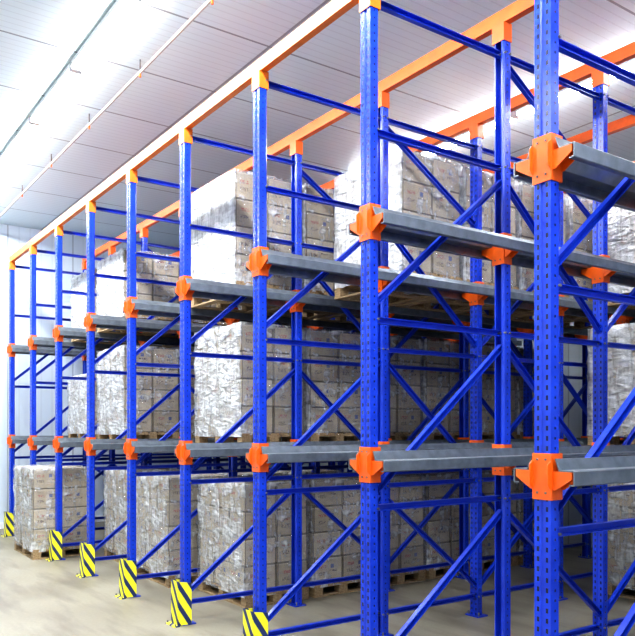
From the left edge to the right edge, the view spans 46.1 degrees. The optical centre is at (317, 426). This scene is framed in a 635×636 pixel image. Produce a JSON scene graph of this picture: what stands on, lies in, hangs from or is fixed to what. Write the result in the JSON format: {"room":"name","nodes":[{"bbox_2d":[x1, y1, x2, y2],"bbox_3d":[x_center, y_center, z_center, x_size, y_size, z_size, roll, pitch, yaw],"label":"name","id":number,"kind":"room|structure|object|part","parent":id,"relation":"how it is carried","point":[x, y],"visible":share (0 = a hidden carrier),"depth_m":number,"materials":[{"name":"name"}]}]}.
{"room":"warehouse","nodes":[
{"label":"warehouse","id":0,"kind":"room"},
{"bbox_2d":[0,224,308,521],"bbox_3d":[-5.488,-0.935,14.148,13.100,5.630,0.200,0,0,-35],"label":"wall","id":1,"kind":"structure","parent":0,"point":[12,238],"depth_m":14.16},
{"bbox_2d":[0,515,105,528],"bbox_3d":[-5.422,1.820,14.053,13.100,0.120,0.030,0,0,-35],"label":"baseboard","id":2,"kind":"structure","parent":1,"relation":"attached to","point":[96,520],"depth_m":14.78,"materials":[{"name":"white ceramic"}]},
{"bbox_2d":[0,0,634,246],"bbox_3d":[-0.426,-3.850,6.919,13.500,0.200,17.850,0,0,-35],"label":"ceiling","id":3,"kind":"structure","parent":0,"point":[39,39],"depth_m":8.19,"materials":[{"name":"white metal"}]},
{"bbox_2d":[0,117,39,162],"bbox_3d":[-3.868,-3.689,9.654,0.130,0.087,1.550,0,0,-35],"label":"fluorescent light fixture","id":4,"kind":"object","parent":3,"relation":"attached to","point":[28,128],"visible":0.97,"depth_m":9.57,"materials":[{"name":"white plastic"}]},
{"bbox_2d":[30,63,81,123],"bbox_3d":[-2.939,-3.689,8.327,0.130,0.087,1.550,0,0,-35],"label":"fluorescent light fixture","id":5,"kind":"object","parent":3,"relation":"attached to","point":[68,77],"visible":0.97,"depth_m":8.24,"materials":[{"name":"white plastic"}]},
{"bbox_2d":[71,0,140,71],"bbox_3d":[-2.010,-3.689,7.000,0.130,0.087,1.550,0,0,-35],"label":"fluorescent light fixture","id":6,"kind":"object","parent":3,"relation":"attached to","point":[118,13],"visible":1,"depth_m":6.95,"materials":[{"name":"white plastic"}]},
{"bbox_2d":[0,0,213,216],"bbox_3d":[-1.041,-3.640,6.488,0.032,0.180,17.350,0,0,-35],"label":"pipe","id":7,"kind":"object","parent":3,"relation":"attached to","point":[207,2],"visible":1,"depth_m":7.94,"materials":[{"name":"beige plastic"}]},
{"bbox_2d":[420,151,435,154],"bbox_3d":[1.452,-3.689,9.963,0.228,0.087,0.115,0,0,-35],"label":"fluorescent light fixture","id":8,"kind":"object","parent":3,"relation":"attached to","point":[422,152],"depth_m":10.01,"materials":[{"name":"white plastic"}]},
{"bbox_2d":[435,142,456,148],"bbox_3d":[1.662,-3.689,9.663,0.226,0.087,0.161,0,0,-35],"label":"fluorescent light fixture","id":9,"kind":"object","parent":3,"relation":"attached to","point":[445,145],"depth_m":9.73,"materials":[{"name":"white plastic"}]},
{"bbox_2d":[453,131,468,141],"bbox_3d":[1.868,-3.689,9.363,0.223,0.087,0.256,0,0,-35],"label":"fluorescent light fixture","id":10,"kind":"object","parent":3,"relation":"attached to","point":[464,137],"depth_m":9.46,"materials":[{"name":"white plastic"}]},
{"bbox_2d":[483,119,494,133],"bbox_3d":[2.087,-3.689,9.056,0.227,0.087,0.359,0,0,-35],"label":"fluorescent light fixture","id":11,"kind":"object","parent":3,"relation":"attached to","point":[488,127],"depth_m":9.11,"materials":[{"name":"white plastic"}]},
{"bbox_2d":[511,111,517,121],"bbox_3d":[2.295,-3.689,8.761,0.229,0.087,0.209,0,0,-35],"label":"fluorescent light fixture","id":12,"kind":"object","parent":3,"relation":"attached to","point":[514,117],"depth_m":8.83,"materials":[{"name":"white plastic"}]},
{"bbox_2d":[515,104,533,117],"bbox_3d":[2.401,-3.689,8.607,0.229,0.087,0.280,0,0,-35],"label":"fluorescent light fixture","id":13,"kind":"object","parent":3,"relation":"attached to","point":[528,109],"depth_m":8.67,"materials":[{"name":"white plastic"}]},
{"bbox_2d":[559,88,578,101],"bbox_3d":[2.696,-3.689,8.187,0.229,0.087,0.259,0,0,-35],"label":"fluorescent light fixture","id":14,"kind":"object","parent":3,"relation":"attached to","point":[564,94],"depth_m":8.21,"materials":[{"name":"white plastic"}]},
{"bbox_2d":[577,77,591,88],"bbox_3d":[2.890,-3.689,7.908,0.229,0.087,0.170,0,0,-35],"label":"fluorescent light fixture","id":15,"kind":"object","parent":3,"relation":"attached to","point":[587,83],"depth_m":7.98,"materials":[{"name":"white plastic"}]},
{"bbox_2d":[617,58,634,71],"bbox_3d":[3.167,-3.689,7.512,0.229,0.087,0.181,0,0,-35],"label":"fluorescent light fixture","id":16,"kind":"object","parent":3,"relation":"attached to","point":[629,65],"depth_m":7.58,"materials":[{"name":"white plastic"}]},
{"bbox_2d":[0,521,634,635],"bbox_3d":[-0.426,1.980,6.919,13.500,0.200,17.850,0,0,-35],"label":"floor","id":17,"kind":"structure","parent":0,"point":[41,597],"depth_m":7.73,"materials":[{"name":"concrete"}]},
{"bbox_2d":[1,512,13,536],"bbox_3d":[-5.338,1.670,12.849,0.185,0.420,0.200,0,0,-35],"label":"guard","id":18,"kind":"object","parent":17,"relation":"on","point":[8,517],"visible":1,"depth_m":12.79,"materials":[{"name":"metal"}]},
{"bbox_2d":[13,464,86,559],"bbox_3d":[-4.008,1.230,11.215,0.832,1.301,1.112,0,0,-35],"label":"load","id":19,"kind":"object","parent":17,"relation":"on","point":[34,486],"visible":0.78,"depth_m":10.83,"materials":[{"name":"beige cardboard"}]},
{"bbox_2d":[45,530,61,561],"bbox_3d":[-3.732,1.670,10.555,0.185,0.420,0.200,0,0,-35],"label":"guard","id":20,"kind":"object","parent":17,"relation":"on","point":[55,537],"visible":0.98,"depth_m":10.50,"materials":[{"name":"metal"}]},
{"bbox_2d":[75,542,94,577],"bbox_3d":[-2.929,1.670,9.408,0.185,0.420,0.200,0,0,-35],"label":"guard","id":21,"kind":"object","parent":17,"relation":"on","point":[87,551],"visible":0.98,"depth_m":9.36,"materials":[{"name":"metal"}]},
{"bbox_2d":[114,558,136,599],"bbox_3d":[-2.126,1.670,8.261,0.185,0.420,0.200,0,0,-35],"label":"guard","id":22,"kind":"object","parent":17,"relation":"on","point":[127,568],"visible":0.98,"depth_m":8.21,"materials":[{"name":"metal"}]},
{"bbox_2d":[103,468,179,562],"bbox_3d":[-2.454,1.230,10.599,0.832,1.301,1.112,0,0,-35],"label":"load","id":23,"kind":"object","parent":17,"relation":"on","point":[115,489],"visible":0.27,"depth_m":10.43,"materials":[{"name":"beige cardboard"}]},
{"bbox_2d":[165,579,191,627],"bbox_3d":[-1.323,1.670,7.115,0.185,0.420,0.200,0,0,-35],"label":"guard","id":24,"kind":"object","parent":17,"relation":"on","point":[181,592],"visible":0.98,"depth_m":7.07,"materials":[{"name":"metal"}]},
{"bbox_2d":[136,471,227,587],"bbox_3d":[-1.726,1.230,9.385,0.832,1.301,1.112,0,0,-35],"label":"load","id":25,"kind":"object","parent":17,"relation":"on","point":[157,497],"visible":0.48,"depth_m":8.96,"materials":[{"name":"beige cardboard"}]},
{"bbox_2d":[211,469,285,476],"bbox_3d":[-1.028,1.230,9.896,0.832,1.301,1.112,0,0,-35],"label":"load","id":26,"kind":"object","parent":17,"relation":"on","point":[239,474],"visible":0.02,"depth_m":9.61,"materials":[{"name":"beige cardboard"}]},
{"bbox_2d":[197,476,309,607],"bbox_3d":[-0.734,1.230,8.387,0.832,1.301,1.112,0,0,-35],"label":"load","id":27,"kind":"object","parent":17,"relation":"on","point":[225,510],"visible":0.67,"depth_m":8.00,"materials":[{"name":"beige cardboard"}]},
{"bbox_2d":[243,608,267,635],"bbox_3d":[-0.520,1.670,5.968,0.185,0.420,0.200,0,0,-35],"label":"guard","id":28,"kind":"object","parent":17,"relation":"on","point":[254,623],"visible":0.9,"depth_m":5.92,"materials":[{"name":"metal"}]},
{"bbox_2d":[270,467,341,474],"bbox_3d":[-0.319,1.230,10.391,0.832,1.301,1.112,0,0,-35],"label":"load","id":29,"kind":"object","parent":17,"relation":"on","point":[322,471],"visible":0.04,"depth_m":10.05,"materials":[{"name":"beige cardboard"}]},
{"bbox_2d":[7,0,634,635],"bbox_3d":[0.902,-0.614,9.528,6.410,4.987,12.968,0,0,-35],"label":"rack","id":30,"kind":"object","parent":17,"relation":"on","point":[550,466],"visible":0.79,"depth_m":6.33,"materials":[{"name":"blue metal"}]},
{"bbox_2d":[67,373,108,437],"bbox_3d":[-3.344,-0.299,11.695,0.832,1.016,1.112,0,0,-35],"label":"load","id":31,"kind":"object","parent":30,"relation":"on","point":[77,389],"visible":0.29,"depth_m":11.45,"materials":[{"name":"beige cardboard"}]},
{"bbox_2d":[70,269,140,344],"bbox_3d":[-3.303,-1.869,11.723,0.832,1.016,1.112,0,0,-35],"label":"load","id":32,"kind":"object","parent":30,"relation":"on","point":[79,282],"visible":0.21,"depth_m":11.59,"materials":[{"name":"beige cardboard"}]},
{"bbox_2d":[96,345,179,438],"bbox_3d":[-2.537,-0.442,10.543,0.832,1.301,1.112,0,0,-35],"label":"load","id":33,"kind":"object","parent":30,"relation":"on","point":[112,388],"visible":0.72,"depth_m":10.16,"materials":[{"name":"beige cardboard"}]},
{"bbox_2d":[96,248,179,335],"bbox_3d":[-2.539,-1.869,10.546,0.832,1.016,1.112,0,0,-35],"label":"load","id":34,"kind":"object","parent":30,"relation":"on","point":[112,294],"visible":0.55,"depth_m":10.18,"materials":[{"name":"beige cardboard"}]},
{"bbox_2d":[124,332,193,347],"bbox_3d":[-2.586,-1.869,12.207,0.832,1.016,1.112,0,0,-35],"label":"load","id":35,"kind":"object","parent":30,"relation":"on","point":[162,346],"visible":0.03,"depth_m":12.65,"materials":[{"name":"brown wood"}]},
{"bbox_3d":[-2.711,-0.555,14.688,6.410,4.870,0.170,0,0,-35],"label":"upright frame","id":36,"kind":"part","parent":30,"relation":"part of","materials":[{"name":"blue metal"}]},
{"bbox_2d":[154,270,226,337],"bbox_3d":[-1.821,-1.869,11.029,0.832,1.016,1.112,0,0,-35],"label":"load","id":37,"kind":"object","parent":30,"relation":"on","point":[212,305],"visible":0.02,"depth_m":10.64,"materials":[{"name":"brown wood"}]},
{"bbox_2d":[168,349,214,437],"bbox_3d":[-1.829,-0.442,11.039,0.832,1.301,1.112,0,0,-35],"label":"load","id":38,"kind":"object","parent":30,"relation":"on","point":[193,397],"visible":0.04,"depth_m":10.46,"materials":[{"name":"beige cardboard"}]},
{"bbox_3d":[-1.908,-0.555,13.541,6.410,4.870,0.170,0,0,-35],"label":"upright frame","id":39,"kind":"part","parent":30,"relation":"part of","materials":[{"name":"blue metal"}]},
{"bbox_3d":[-1.105,-0.555,12.395,6.410,4.870,0.170,0,0,-35],"label":"upright frame","id":40,"kind":"part","parent":30,"relation":"part of","materials":[{"name":"blue metal"}]},
{"bbox_3d":[-0.302,-0.555,11.248,6.410,4.870,0.170,0,0,-35],"label":"upright frame","id":41,"kind":"part","parent":30,"relation":"part of","materials":[{"name":"blue metal"}]},
{"bbox_2d":[191,169,290,313],"bbox_3d":[-0.823,-2.011,8.322,0.832,1.301,1.112,0,0,-35],"label":"load","id":42,"kind":"object","parent":30,"relation":"on","point":[227,203],"visible":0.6,"depth_m":7.94,"materials":[{"name":"beige cardboard"}]},
{"bbox_2d":[193,321,306,442],"bbox_3d":[-0.769,-0.442,8.367,0.832,1.301,1.112,0,0,-35],"label":"load","id":43,"kind":"object","parent":30,"relation":"on","point":[224,387],"visible":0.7,"depth_m":7.99,"materials":[{"name":"beige cardboard"}]},
{"bbox_3d":[0.501,-0.555,10.101,6.410,4.870,0.170,0,0,-35],"label":"upright frame","id":44,"kind":"part","parent":30,"relation":"part of","materials":[{"name":"blue metal"}]},
{"bbox_2d":[267,183,359,319],"bbox_3d":[-0.109,-2.011,8.810,0.832,1.301,1.112,0,0,-35],"label":"load","id":45,"kind":"object","parent":30,"relation":"on","point":[318,225],"visible":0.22,"depth_m":8.27,"materials":[{"name":"beige cardboard"}]},
{"bbox_2d":[282,328,360,441],"bbox_3d":[-0.062,-0.442,8.865,0.832,1.301,1.112,0,0,-35],"label":"load","id":46,"kind":"object","parent":30,"relation":"on","point":[333,381],"visible":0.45,"depth_m":8.39,"materials":[{"name":"beige cardboard"}]},
{"bbox_2d":[313,301,417,323],"bbox_3d":[0.590,-2.011,9.320,0.832,1.301,1.112,0,0,-35],"label":"load","id":47,"kind":"object","parent":30,"relation":"on","point":[339,318],"visible":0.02,"depth_m":9.53,"materials":[{"name":"brown wood"}]},
{"bbox_2d":[319,335,423,440],"bbox_3d":[0.651,-0.442,9.355,0.832,1.301,1.112,0,0,-35],"label":"load","id":48,"kind":"object","parent":30,"relation":"on","point":[405,414],"visible":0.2,"depth_m":9.01,"materials":[{"name":"beige cardboard"}]},
{"bbox_3d":[1.304,-0.555,8.954,6.410,4.870,0.170,0,0,-35],"label":"upright frame","id":49,"kind":"part","parent":30,"relation":"part of","materials":[{"name":"blue metal"}]},
{"bbox_2d":[333,148,463,305],"bbox_3d":[0.823,-2.011,7.750,0.832,1.301,1.112,0,0,-35],"label":"load","id":50,"kind":"object","parent":30,"relation":"on","point":[410,191],"visible":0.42,"depth_m":7.41,"materials":[{"name":"beige cardboard"}]},
{"bbox_2d":[390,303,438,329],"bbox_3d":[1.300,-2.011,9.814,0.832,1.301,1.112,0,0,-35],"label":"load","id":51,"kind":"object","parent":30,"relation":"on","point":[432,304],"visible":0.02,"depth_m":10.22,"materials":[{"name":"brown wood"}]},
{"bbox_2d":[402,338,469,439],"bbox_3d":[1.361,-0.442,9.849,0.832,1.301,1.112,0,0,-35],"label":"load","id":52,"kind":"object","parent":30,"relation":"on","point":[436,384],"visible":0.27,"depth_m":9.34,"materials":[{"name":"beige cardboard"}]},
{"bbox_3d":[2.107,-0.555,7.807,6.410,4.870,0.170,0,0,-35],"label":"upright frame","id":53,"kind":"part","parent":30,"relation":"part of","materials":[{"name":"blue metal"}]},
{"bbox_2d":[395,166,519,312],"bbox_3d":[1.526,-2.011,8.253,0.832,1.301,1.112,0,0,-35],"label":"load","id":54,"kind":"object","parent":30,"relation":"on","point":[488,208],"visible":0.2,"depth_m":7.84,"materials":[{"name":"beige cardboard"}]},
{"bbox_2d":[417,310,513,333],"bbox_3d":[2.014,-2.011,10.302,0.832,1.301,1.112,0,0,-35],"label":"load","id":55,"kind":"object","parent":30,"relation":"on","point":[483,311],"visible":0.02,"depth_m":10.63,"materials":[{"name":"brown wood"}]},
{"bbox_2d":[454,345,517,438],"bbox_3d":[2.069,-0.442,10.346,0.832,1.301,1.112,0,0,-35],"label":"load","id":56,"kind":"object","parent":30,"relation":"on","point":[488,380],"visible":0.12,"depth_m":9.87,"materials":[{"name":"beige cardboard"}]},
{"bbox_3d":[2.910,-0.555,6.661,6.410,4.870,0.170,0,0,-35],"label":"upright frame","id":57,"kind":"part","parent":30,"relation":"part of","materials":[{"name":"blue metal"}]},
{"bbox_2d":[452,181,569,318],"bbox_3d":[2.232,-2.011,8.753,0.832,1.301,1.112,0,0,-35],"label":"load","id":58,"kind":"object","parent":30,"relation":"on","point":[526,193],"visible":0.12,"depth_m":8.20,"materials":[{"name":"beige cardboard"}]},
{"bbox_2d":[515,347,533,438],"bbox_3d":[2.773,-0.442,10.849,0.832,1.301,1.112,0,0,-35],"label":"load","id":59,"kind":"object","parent":30,"relation":"on","point":[518,382],"visible":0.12,"depth_m":10.22,"materials":[{"name":"beige cardboard"}]},
{"bbox_2d":[511,197,592,323],"bbox_3d":[2.949,-2.011,9.238,0.832,1.301,1.112,0,0,-35],"label":"load","id":60,"kind":"object","parent":30,"relation":"on","point":[577,218],"visible":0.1,"depth_m":8.73,"materials":[{"name":"beige cardboard"}]},
{"bbox_3d":[3.713,-0.555,5.514,6.410,4.870,0.170,0,0,-35],"label":"upright frame","id":61,"kind":"part","parent":30,"relation":"part of","materials":[{"name":"blue metal"}]},
{"bbox_2d":[563,315,615,328],"bbox_3d":[3.645,-2.011,9.752,0.832,1.301,1.112,0,0,-35],"label":"load","id":62,"kind":"object","parent":30,"relation":"on","point":[580,323],"visible":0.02,"depth_m":10.16,"materials":[{"name":"brown wood"}]},
{"bbox_2d":[587,323,634,444],"bbox_3d":[3.624,-0.442,8.021,0.832,1.301,1.112,0,0,-35],"label":"load","id":63,"kind":"object","parent":30,"relation":"on","point":[621,362],"visible":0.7,"depth_m":7.93,"materials":[{"name":"beige cardboard"}]},
{"bbox_2d":[608,206,634,309],"bbox_3d":[3.873,-2.011,8.187,0.832,1.301,1.112,0,0,-35],"label":"load","id":64,"kind":"object","parent":30,"relation":"on","point":[621,222],"visible":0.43,"depth_m":8.24,"materials":[{"name":"beige cardboard"}]},
{"bbox_2d":[281,474,360,597],"bbox_3d":[-0.021,1.230,8.877,0.832,1.301,1.112,0,0,-35],"label":"load","id":65,"kind":"object","parent":17,"relation":"on","point":[322,532],"visible":0.48,"depth_m":8.38,"materials":[{"name":"beige cardboard"}]},
{"bbox_2d":[326,471,425,585],"bbox_3d":[0.686,1.230,9.375,0.832,1.301,1.112,0,0,-35],"label":"load","id":66,"kind":"object","parent":17,"relation":"on","point":[412,555],"visible":0.16,"depth_m":9.01,"materials":[{"name":"beige cardboard"}]},
{"bbox_2d":[406,472,469,578],"bbox_3d":[1.388,1.230,9.880,0.832,1.301,1.112,0,0,-35],"label":"load","id":67,"kind":"object","parent":17,"relation":"on","point":[442,527],"visible":0.33,"depth_m":9.37,"materials":[{"name":"beige cardboard"}]},
{"bbox_2d":[458,470,518,570],"bbox_3d":[2.096,1.230,10.377,0.832,1.301,1.112,0,0,-35],"label":"load","id":68,"kind":"object","parent":17,"relation":"on","point":[488,488],"visible":0.08,"depth_m":9.88,"materials":[{"name":"beige cardboard"}]},
{"bbox_2d":[512,469,533,564],"bbox_3d":[2.805,1.230,10.873,0.832,1.301,1.112,0,0,-35],"label":"load","id":69,"kind":"object","parent":17,"relation":"on","point":[519,503],"visible":0.07,"depth_m":10.25,"materials":[{"name":"beige cardboard"}]},
{"bbox_2d":[608,482,634,599],"bbox_3d":[3.871,1.230,8.190,0.832,1.301,1.112,0,0,-35],"label":"load","id":70,"kind":"object","parent":17,"relation":"on","point":[621,504],"visible":0.54,"depth_m":8.25,"materials":[{"name":"beige cardboard"}]},
{"bbox_2d":[320,194,629,547],"bbox_3d":[5.021,-0.935,10.733,0.200,5.630,17.850,0,0,-35],"label":"wall","id":71,"kind":"structure","parent":0,"point":[571,352],"depth_m":11.91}
]}

